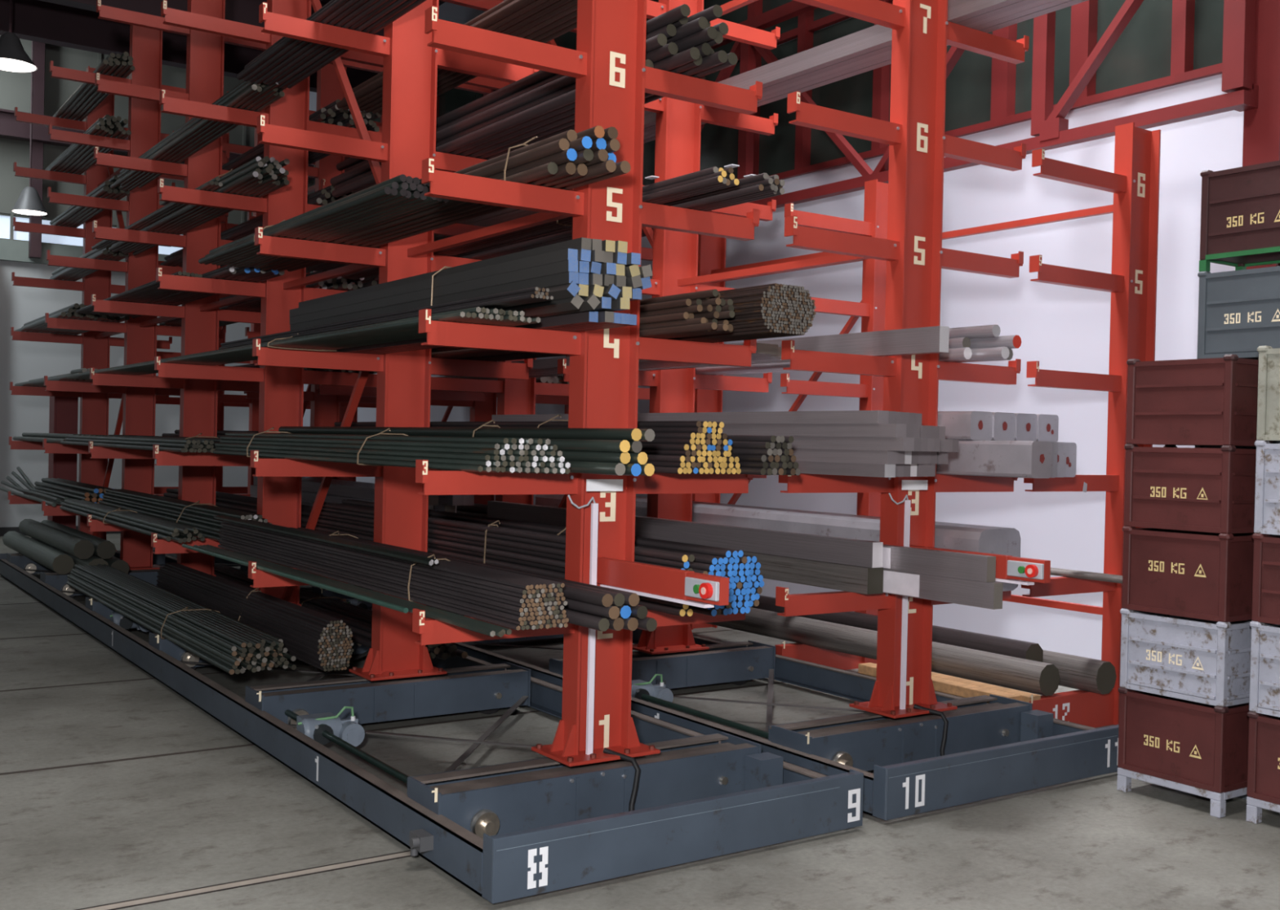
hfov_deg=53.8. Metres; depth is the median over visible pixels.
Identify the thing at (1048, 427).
paint mark
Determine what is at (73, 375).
bundle
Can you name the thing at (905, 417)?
bar
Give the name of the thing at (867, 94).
window
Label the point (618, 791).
rack
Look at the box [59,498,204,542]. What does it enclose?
bundle
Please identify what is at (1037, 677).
round billet
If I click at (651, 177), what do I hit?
paper tag
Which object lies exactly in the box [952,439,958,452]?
bar
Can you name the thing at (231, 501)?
bundle
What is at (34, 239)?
trim
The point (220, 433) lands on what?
bundle
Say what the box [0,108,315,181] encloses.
trim
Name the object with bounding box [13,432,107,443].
bundle
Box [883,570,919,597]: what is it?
end face
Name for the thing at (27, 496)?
rod
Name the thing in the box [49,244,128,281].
bundle
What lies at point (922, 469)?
bar
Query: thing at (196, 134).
bundle
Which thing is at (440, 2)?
ceiling
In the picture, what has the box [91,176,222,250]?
bundle
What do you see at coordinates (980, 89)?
window
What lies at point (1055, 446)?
block
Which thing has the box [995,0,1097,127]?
window
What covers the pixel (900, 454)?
bar
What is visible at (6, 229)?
window
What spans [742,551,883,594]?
steel billet
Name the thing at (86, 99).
bundle
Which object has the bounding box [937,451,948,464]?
bar
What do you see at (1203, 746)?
box
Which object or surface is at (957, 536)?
metal beam
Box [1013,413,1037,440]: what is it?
block
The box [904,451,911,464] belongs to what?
bar
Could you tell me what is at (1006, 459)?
block
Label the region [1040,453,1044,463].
paint mark
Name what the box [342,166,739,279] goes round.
bundle
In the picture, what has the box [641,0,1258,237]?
girder
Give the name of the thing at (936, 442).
bar
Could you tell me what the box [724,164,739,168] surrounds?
paper tag
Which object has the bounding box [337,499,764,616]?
bundle
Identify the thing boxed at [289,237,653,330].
bundle
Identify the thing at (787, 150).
window
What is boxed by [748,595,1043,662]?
octagonal billet
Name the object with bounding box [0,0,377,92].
ceiling
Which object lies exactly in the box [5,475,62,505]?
rod
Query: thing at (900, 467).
bar
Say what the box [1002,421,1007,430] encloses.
paint mark
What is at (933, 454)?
bar
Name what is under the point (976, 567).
steel billet
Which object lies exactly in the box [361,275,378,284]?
bundle
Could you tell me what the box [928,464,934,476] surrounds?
bar
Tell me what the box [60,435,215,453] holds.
bundle
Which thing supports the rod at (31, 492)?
on the rack at (618, 791)
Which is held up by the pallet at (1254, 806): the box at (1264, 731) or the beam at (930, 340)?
the box at (1264, 731)
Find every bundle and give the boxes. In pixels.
[2,519,129,574]
[13,303,129,334]
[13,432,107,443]
[14,373,92,386]
[34,477,112,503]
[44,114,131,174]
[45,51,134,128]
[49,174,129,227]
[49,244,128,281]
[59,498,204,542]
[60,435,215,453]
[66,368,100,380]
[66,564,296,675]
[75,271,202,315]
[75,306,540,377]
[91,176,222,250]
[98,488,271,541]
[99,265,236,315]
[107,432,221,448]
[108,155,289,255]
[108,266,284,318]
[110,80,287,191]
[156,562,353,671]
[159,269,377,326]
[160,184,354,267]
[161,99,381,205]
[161,430,258,438]
[163,488,312,528]
[193,544,511,637]
[198,173,448,268]
[213,426,570,474]
[213,515,438,565]
[213,563,467,659]
[217,520,568,631]
[218,286,553,349]
[234,363,377,373]
[235,0,426,88]
[249,476,474,512]
[253,125,631,271]
[278,419,654,475]
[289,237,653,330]
[289,527,657,631]
[306,208,538,272]
[312,502,694,616]
[329,4,737,197]
[329,311,636,354]
[333,414,741,474]
[336,0,577,115]
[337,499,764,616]
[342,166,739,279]
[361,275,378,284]
[374,173,785,282]
[431,288,734,359]
[440,375,568,384]
[453,283,816,361]
[643,0,1088,143]
[726,435,800,475]
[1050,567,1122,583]
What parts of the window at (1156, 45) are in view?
sill, pane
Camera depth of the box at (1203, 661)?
5.36 m
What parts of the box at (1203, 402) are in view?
corner post, corner post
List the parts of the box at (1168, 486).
corner post, corner post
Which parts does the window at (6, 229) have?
pane, pane, pane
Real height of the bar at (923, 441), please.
0.055 m
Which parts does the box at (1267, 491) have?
corner post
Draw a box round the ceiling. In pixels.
[438,0,445,6]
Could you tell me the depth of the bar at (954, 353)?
7.13 m
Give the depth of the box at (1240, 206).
5.59 m
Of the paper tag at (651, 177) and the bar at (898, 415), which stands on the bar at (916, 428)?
the bar at (898, 415)
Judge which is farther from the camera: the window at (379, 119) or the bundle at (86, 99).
the window at (379, 119)
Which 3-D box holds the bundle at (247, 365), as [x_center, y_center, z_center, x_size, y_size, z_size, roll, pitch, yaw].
[-3.131,-0.654,10.149,0.454,0.108,4.230,1,1,-35]
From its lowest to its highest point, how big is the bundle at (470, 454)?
0.168 m
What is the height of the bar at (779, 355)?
0.048 m
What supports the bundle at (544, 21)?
on the rack at (618, 791)
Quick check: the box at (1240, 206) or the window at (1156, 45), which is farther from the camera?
the window at (1156, 45)
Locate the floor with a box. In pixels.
[0,533,1279,909]
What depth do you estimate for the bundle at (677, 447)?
5.09 m
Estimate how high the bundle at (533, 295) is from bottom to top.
0.039 m
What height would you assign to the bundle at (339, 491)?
0.273 m
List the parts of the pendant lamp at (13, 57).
hanging rod, lamp glass, lamp shade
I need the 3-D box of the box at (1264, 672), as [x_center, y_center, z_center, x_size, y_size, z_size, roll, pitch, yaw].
[2.778,0.874,5.069,0.345,0.371,0.502,1,1,-35]
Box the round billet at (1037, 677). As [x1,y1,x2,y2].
[705,607,1060,696]
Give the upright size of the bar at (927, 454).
0.055 m
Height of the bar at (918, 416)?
0.055 m
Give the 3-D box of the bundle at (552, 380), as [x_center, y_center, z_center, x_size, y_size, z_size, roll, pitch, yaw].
[-1.772,-0.636,11.256,0.370,0.109,4.176,1,1,-35]
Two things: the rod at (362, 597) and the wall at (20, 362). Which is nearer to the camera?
the rod at (362, 597)
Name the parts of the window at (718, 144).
pane, pane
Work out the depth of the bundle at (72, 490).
11.79 m
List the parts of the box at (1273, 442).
corner post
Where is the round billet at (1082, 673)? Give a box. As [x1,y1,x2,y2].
[1042,649,1116,694]
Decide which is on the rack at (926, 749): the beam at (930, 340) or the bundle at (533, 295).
the beam at (930, 340)
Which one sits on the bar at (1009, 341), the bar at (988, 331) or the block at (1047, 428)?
the bar at (988, 331)
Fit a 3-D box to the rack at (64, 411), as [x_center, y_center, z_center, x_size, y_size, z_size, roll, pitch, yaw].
[-6.380,0.247,13.929,0.240,1.950,0.320,1,1,-35]
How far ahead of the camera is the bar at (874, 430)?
5.50 m
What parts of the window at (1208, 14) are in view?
sill, pane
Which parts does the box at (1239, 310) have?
corner post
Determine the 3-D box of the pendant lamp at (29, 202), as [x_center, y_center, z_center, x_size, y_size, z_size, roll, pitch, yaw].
[-8.206,-4.560,16.996,0.440,2.580,0.440,1,1,-35]
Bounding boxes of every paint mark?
[977,420,982,430]
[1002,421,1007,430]
[1026,422,1031,431]
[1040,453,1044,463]
[1046,423,1050,431]
[1066,457,1069,464]
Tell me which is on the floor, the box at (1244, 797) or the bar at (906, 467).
the box at (1244, 797)
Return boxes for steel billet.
[487,501,883,568]
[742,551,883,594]
[883,544,995,582]
[883,568,1003,609]
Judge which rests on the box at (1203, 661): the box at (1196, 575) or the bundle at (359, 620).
the box at (1196, 575)
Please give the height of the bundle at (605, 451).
0.212 m
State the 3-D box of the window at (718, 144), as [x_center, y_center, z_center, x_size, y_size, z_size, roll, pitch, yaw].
[0.671,-3.556,11.351,0.140,2.480,1.195,1,1,-35]
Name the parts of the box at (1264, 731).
corner post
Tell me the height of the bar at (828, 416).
0.055 m
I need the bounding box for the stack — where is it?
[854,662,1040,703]
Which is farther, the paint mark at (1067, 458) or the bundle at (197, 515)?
the bundle at (197, 515)
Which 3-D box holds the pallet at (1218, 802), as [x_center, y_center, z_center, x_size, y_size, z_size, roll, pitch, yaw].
[2.397,1.450,5.508,0.330,0.102,0.487,1,1,-35]
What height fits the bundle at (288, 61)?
0.098 m
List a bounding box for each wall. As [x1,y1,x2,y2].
[0,35,314,527]
[302,0,1244,660]
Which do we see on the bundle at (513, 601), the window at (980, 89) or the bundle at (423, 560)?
the bundle at (423, 560)
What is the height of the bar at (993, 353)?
0.057 m
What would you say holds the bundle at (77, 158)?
on the rack at (618, 791)
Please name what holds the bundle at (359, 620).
on the rack at (618, 791)
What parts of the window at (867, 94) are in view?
pane, sill, pane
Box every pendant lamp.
[0,0,37,72]
[11,40,47,215]
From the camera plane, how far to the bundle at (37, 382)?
11.88 m
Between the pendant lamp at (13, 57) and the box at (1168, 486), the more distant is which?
the pendant lamp at (13, 57)
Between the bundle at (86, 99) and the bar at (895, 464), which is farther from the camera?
the bundle at (86, 99)
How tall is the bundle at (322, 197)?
0.144 m
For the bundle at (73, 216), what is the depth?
11.98 m
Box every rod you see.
[0,480,60,502]
[0,486,56,506]
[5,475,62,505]
[11,471,68,500]
[16,466,64,502]
[182,543,408,613]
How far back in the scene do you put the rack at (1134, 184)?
7.04 m
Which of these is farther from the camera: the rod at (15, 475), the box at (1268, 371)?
the rod at (15, 475)
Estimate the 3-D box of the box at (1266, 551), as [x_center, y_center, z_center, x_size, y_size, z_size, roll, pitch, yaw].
[2.786,0.508,5.065,0.345,0.361,0.502,1,1,-35]
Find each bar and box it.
[439,342,777,377]
[457,346,781,377]
[476,357,782,378]
[491,410,888,423]
[646,346,972,373]
[699,346,1009,374]
[712,348,1013,375]
[721,423,906,437]
[791,435,914,451]
[791,448,897,464]
[795,461,895,477]
[798,448,905,464]
[888,411,895,423]
[895,411,902,423]
[895,464,897,477]
[897,464,903,476]
[902,412,909,424]
[903,464,910,476]
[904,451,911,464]
[906,424,913,437]
[908,413,915,424]
[910,464,916,476]
[911,451,918,464]
[913,424,919,438]
[914,437,920,451]
[915,413,921,425]
[916,464,928,476]
[917,451,924,464]
[920,425,933,438]
[920,438,927,451]
[924,451,930,464]
[927,438,933,451]
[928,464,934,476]
[930,451,937,464]
[933,426,939,439]
[933,438,940,451]
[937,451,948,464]
[938,426,945,439]
[940,439,952,452]
[948,324,1000,338]
[948,337,970,348]
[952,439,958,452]
[969,334,1021,348]
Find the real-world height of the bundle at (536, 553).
0.281 m
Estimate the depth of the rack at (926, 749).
6.09 m
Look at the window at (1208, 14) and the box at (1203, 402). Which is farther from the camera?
the window at (1208, 14)
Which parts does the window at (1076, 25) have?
sill, pane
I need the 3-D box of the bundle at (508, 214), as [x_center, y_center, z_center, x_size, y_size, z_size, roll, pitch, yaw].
[-1.823,-1.728,9.826,0.452,0.122,5.057,1,1,-35]
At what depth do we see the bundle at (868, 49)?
6.78 m
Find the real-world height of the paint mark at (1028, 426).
0.043 m
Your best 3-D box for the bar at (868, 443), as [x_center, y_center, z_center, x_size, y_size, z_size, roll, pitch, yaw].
[0.129,-0.078,6.521,0.062,0.055,3.400,1,1,-35]
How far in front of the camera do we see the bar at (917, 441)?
5.18 m
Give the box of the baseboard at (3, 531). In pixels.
[0,525,120,536]
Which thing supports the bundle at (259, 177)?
on the rack at (618, 791)
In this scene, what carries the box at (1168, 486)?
on the box at (1196, 575)
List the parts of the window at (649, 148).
pane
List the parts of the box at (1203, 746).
corner post, corner post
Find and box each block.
[936,440,1052,478]
[937,411,992,440]
[990,412,1015,440]
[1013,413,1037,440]
[1035,413,1058,442]
[1050,441,1057,477]
[1055,442,1066,477]
[1063,442,1076,477]
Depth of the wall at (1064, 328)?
8.38 m
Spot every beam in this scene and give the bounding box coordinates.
[511,325,949,377]
[535,494,1020,591]
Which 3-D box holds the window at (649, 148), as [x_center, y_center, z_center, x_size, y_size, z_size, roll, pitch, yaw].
[0.006,-3.580,12.319,0.140,2.480,1.245,1,1,-35]
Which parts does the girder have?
gusset plate, post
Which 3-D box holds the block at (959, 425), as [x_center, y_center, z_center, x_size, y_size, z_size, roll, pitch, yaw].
[0.737,-0.171,7.272,0.156,0.136,3.132,1,1,-35]
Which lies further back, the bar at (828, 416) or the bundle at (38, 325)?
the bundle at (38, 325)
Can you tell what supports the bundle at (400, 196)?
on the rack at (618, 791)
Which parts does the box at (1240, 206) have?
corner post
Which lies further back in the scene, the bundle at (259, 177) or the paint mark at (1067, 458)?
the bundle at (259, 177)
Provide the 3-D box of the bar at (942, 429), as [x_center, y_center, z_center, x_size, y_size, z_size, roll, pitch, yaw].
[0.349,-0.133,6.902,0.062,0.055,3.400,1,1,-35]
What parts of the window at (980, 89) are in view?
sill, pane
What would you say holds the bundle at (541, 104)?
on the rack at (618, 791)
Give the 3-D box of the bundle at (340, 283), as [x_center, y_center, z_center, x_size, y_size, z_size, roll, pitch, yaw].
[-3.122,-1.222,10.141,0.450,0.144,4.227,1,1,-35]
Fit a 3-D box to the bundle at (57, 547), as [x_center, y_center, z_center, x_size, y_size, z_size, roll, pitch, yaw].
[-5.565,0.855,12.094,0.540,0.327,3.381,1,1,-35]
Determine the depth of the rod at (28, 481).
13.13 m
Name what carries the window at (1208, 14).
in the wall at (1064, 328)
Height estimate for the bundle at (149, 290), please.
0.051 m
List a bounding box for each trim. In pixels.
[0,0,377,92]
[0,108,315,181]
[0,239,312,273]
[28,40,44,258]
[39,0,383,36]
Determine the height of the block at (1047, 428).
0.136 m
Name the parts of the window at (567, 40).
pane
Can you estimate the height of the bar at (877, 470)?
0.055 m
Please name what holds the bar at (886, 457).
on the bar at (877, 470)
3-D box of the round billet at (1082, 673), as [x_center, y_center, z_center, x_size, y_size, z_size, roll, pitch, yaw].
[1.377,1.159,8.432,0.180,0.171,4.000,1,1,-35]
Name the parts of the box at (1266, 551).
corner post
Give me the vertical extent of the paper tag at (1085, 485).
0.050 m
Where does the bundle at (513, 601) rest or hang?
on the rack at (618, 791)
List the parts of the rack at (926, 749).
arm, arm, arm, arm, arm, arm, arm, arm, arm, arm, arm, arm, plate, stop plate, stop plate, arm, arm, arm, plate, stop plate, stop plate, arm, arm, arm, arm, gear motor, arm, arm, arm, arm, arm, arm, arm, arm, rail, arm, plate, stop plate, arm, arm, gear motor, arm, arm, arm, plate, arm, arm, arm, arm, arm, arm, plate, stop plate, stop plate, stop plate, stop plate, stop plate, stop plate, stop plate, stop plate, plate, stop plate, arm, arm, arm, arm, arm, arm, rail, plate, sign plate, control arm, arm, arm, arm, arm, arm, arm, plate, stop plate, stop plate, stop plate, stop plate, arm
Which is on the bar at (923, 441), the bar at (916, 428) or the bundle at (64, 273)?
the bar at (916, 428)
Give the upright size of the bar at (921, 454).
0.055 m
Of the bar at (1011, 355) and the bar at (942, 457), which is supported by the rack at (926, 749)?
the bar at (1011, 355)
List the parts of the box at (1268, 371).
corner post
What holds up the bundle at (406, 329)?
on the rack at (618, 791)
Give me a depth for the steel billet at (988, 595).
5.47 m
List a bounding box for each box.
[1117,687,1249,793]
[1120,608,1252,706]
[1121,525,1272,622]
[1124,444,1256,533]
[1125,354,1272,446]
[1194,440,1279,448]
[1196,266,1279,359]
[1199,160,1279,271]
[1236,795,1247,799]
[1246,711,1279,804]
[1248,621,1279,717]
[1251,533,1279,625]
[1253,440,1279,535]
[1256,346,1279,440]
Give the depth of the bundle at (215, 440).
8.84 m
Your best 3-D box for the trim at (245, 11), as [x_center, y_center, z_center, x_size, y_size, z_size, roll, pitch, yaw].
[-7.980,-4.992,11.558,14.000,0.600,0.200,1,1,-35]
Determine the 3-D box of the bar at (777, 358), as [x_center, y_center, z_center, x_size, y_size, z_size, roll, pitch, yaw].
[-0.198,-0.532,7.550,0.128,0.048,3.200,1,1,-35]
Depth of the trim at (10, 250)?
17.66 m
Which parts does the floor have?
guide rail, guide rail, guide rail, guide rail, guide rail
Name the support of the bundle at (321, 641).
on the rack at (618, 791)
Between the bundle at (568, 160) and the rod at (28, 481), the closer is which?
the bundle at (568, 160)
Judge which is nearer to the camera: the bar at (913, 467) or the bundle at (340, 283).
the bar at (913, 467)
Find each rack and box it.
[0,0,863,903]
[47,395,78,528]
[152,0,1118,820]
[306,122,1160,728]
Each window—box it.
[0,213,182,255]
[347,111,382,158]
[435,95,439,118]
[438,88,493,116]
[554,31,577,130]
[642,0,658,185]
[699,0,762,178]
[755,0,814,180]
[795,0,893,175]
[872,0,1017,157]
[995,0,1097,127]
[1074,0,1195,108]
[1173,0,1223,84]
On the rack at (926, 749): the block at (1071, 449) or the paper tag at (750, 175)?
the block at (1071, 449)
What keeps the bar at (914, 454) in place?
on the bar at (906, 467)
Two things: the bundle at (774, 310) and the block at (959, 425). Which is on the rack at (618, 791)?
the bundle at (774, 310)
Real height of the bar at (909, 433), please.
0.055 m
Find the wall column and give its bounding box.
[1242,0,1279,269]
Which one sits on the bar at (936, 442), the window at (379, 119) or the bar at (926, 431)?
the bar at (926, 431)
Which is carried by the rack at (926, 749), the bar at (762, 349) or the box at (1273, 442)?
the bar at (762, 349)
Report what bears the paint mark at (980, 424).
attached to the block at (959, 425)
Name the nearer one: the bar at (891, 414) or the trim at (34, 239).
the bar at (891, 414)
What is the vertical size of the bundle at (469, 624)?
0.022 m
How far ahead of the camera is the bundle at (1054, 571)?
6.67 m
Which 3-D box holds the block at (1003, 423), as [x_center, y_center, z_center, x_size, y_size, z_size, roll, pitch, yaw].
[0.868,-0.169,7.360,0.156,0.136,3.136,1,1,-35]
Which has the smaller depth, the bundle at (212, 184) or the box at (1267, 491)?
the box at (1267, 491)
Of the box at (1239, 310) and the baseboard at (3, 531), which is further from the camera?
the baseboard at (3, 531)
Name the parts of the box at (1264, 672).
corner post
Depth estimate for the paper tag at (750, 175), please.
5.01 m
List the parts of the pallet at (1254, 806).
leg, frame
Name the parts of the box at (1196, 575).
corner post, corner post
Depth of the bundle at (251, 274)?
8.78 m
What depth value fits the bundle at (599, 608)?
4.51 m
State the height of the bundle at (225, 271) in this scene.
0.058 m
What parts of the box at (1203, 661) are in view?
corner post, corner post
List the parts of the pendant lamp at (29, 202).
lamp shade, lamp glass, hanging rod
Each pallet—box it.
[1116,767,1247,817]
[1245,796,1279,823]
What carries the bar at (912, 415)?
on the bar at (926, 431)
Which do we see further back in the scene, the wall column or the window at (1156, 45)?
the window at (1156, 45)
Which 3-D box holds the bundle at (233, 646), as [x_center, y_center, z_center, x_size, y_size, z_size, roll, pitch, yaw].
[-3.285,1.016,8.579,0.394,0.197,4.632,1,1,-35]
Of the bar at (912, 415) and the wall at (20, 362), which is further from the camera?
the wall at (20, 362)
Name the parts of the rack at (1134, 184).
arm, arm, arm, arm, arm, stop plate, stop plate, arm, arm, arm, arm, stop plate, stop plate, stop plate, stop plate, stop plate, arm, arm, arm, arm, arm, arm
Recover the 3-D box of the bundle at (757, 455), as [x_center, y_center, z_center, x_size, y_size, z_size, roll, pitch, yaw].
[-0.405,-0.046,6.534,0.245,0.203,3.482,1,1,-35]
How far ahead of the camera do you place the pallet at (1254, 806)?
5.15 m
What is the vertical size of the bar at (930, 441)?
0.055 m
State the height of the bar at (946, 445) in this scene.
0.055 m
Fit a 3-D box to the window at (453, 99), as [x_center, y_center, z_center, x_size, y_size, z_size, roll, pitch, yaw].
[-2.231,-3.662,15.574,0.140,2.480,1.545,1,1,-35]
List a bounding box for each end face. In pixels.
[882,546,890,568]
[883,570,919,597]
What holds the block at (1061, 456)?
on the rack at (926, 749)
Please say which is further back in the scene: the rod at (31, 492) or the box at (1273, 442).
the rod at (31, 492)
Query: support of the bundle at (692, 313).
on the rack at (618, 791)
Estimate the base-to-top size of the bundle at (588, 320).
0.040 m
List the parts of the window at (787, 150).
pane, pane, sill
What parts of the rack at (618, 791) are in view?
plate, stop plate, stop plate, stop plate, stop plate, stop plate, stop plate, stop plate, stop plate, arm, arm, plate, stop plate, stop plate, stop plate, arm, stop plate, arm, stop plate, arm, arm, stop plate, arm, stop plate, arm, stop plate, arm, arm, arm, arm, arm, arm, stop plate, plate, arm, stop plate, arm, stop plate, stop plate, stop plate, stop plate, stop plate, stop plate, arm, arm, gear motor, arm, arm, arm, arm, arm, arm, arm, arm, arm, plate, arm, stop plate, plate, stop plate, stop plate, stop plate, stop plate, stop plate, stop plate, stop plate, arm, arm, arm, arm, arm, arm, arm, arm, arm, arm, arm, arm, stop plate, arm, arm, arm, stop plate, arm, arm, rail, arm, stop plate, plate, stop plate, stop plate, stop plate, stop plate, stop plate, arm, arm, arm, gear motor, arm, arm, arm, arm, arm, arm, arm, arm, plate, stop plate, stop plate, plate, stop plate, stop plate, stop plate, arm, arm, arm, arm, arm, arm, rail, arm, arm, arm, arm, plate, stop plate, plate, sign plate, control arm, arm, arm, arm, arm, arm, arm, plate, stop plate, stop plate, stop plate, stop plate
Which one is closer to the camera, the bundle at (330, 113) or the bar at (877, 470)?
the bar at (877, 470)
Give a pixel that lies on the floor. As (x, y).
(118, 792)
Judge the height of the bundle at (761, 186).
0.112 m
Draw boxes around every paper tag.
[644,175,659,179]
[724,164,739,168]
[743,173,755,177]
[1082,482,1087,492]
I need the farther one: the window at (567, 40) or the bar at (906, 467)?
the window at (567, 40)
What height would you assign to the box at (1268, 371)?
0.386 m
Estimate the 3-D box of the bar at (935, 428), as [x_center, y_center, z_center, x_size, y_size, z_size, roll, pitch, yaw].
[0.308,-0.133,6.843,0.062,0.055,3.400,1,1,-35]
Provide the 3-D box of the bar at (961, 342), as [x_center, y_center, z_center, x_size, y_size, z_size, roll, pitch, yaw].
[0.546,-0.574,7.527,0.060,0.057,3.600,1,1,-35]
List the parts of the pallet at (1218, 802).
leg, frame, leg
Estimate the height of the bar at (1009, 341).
0.061 m
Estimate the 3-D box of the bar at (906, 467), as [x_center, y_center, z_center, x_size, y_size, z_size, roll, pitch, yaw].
[0.175,0.030,6.806,0.062,0.055,3.400,1,1,-35]
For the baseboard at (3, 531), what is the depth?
17.66 m
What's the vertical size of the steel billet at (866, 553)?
0.116 m

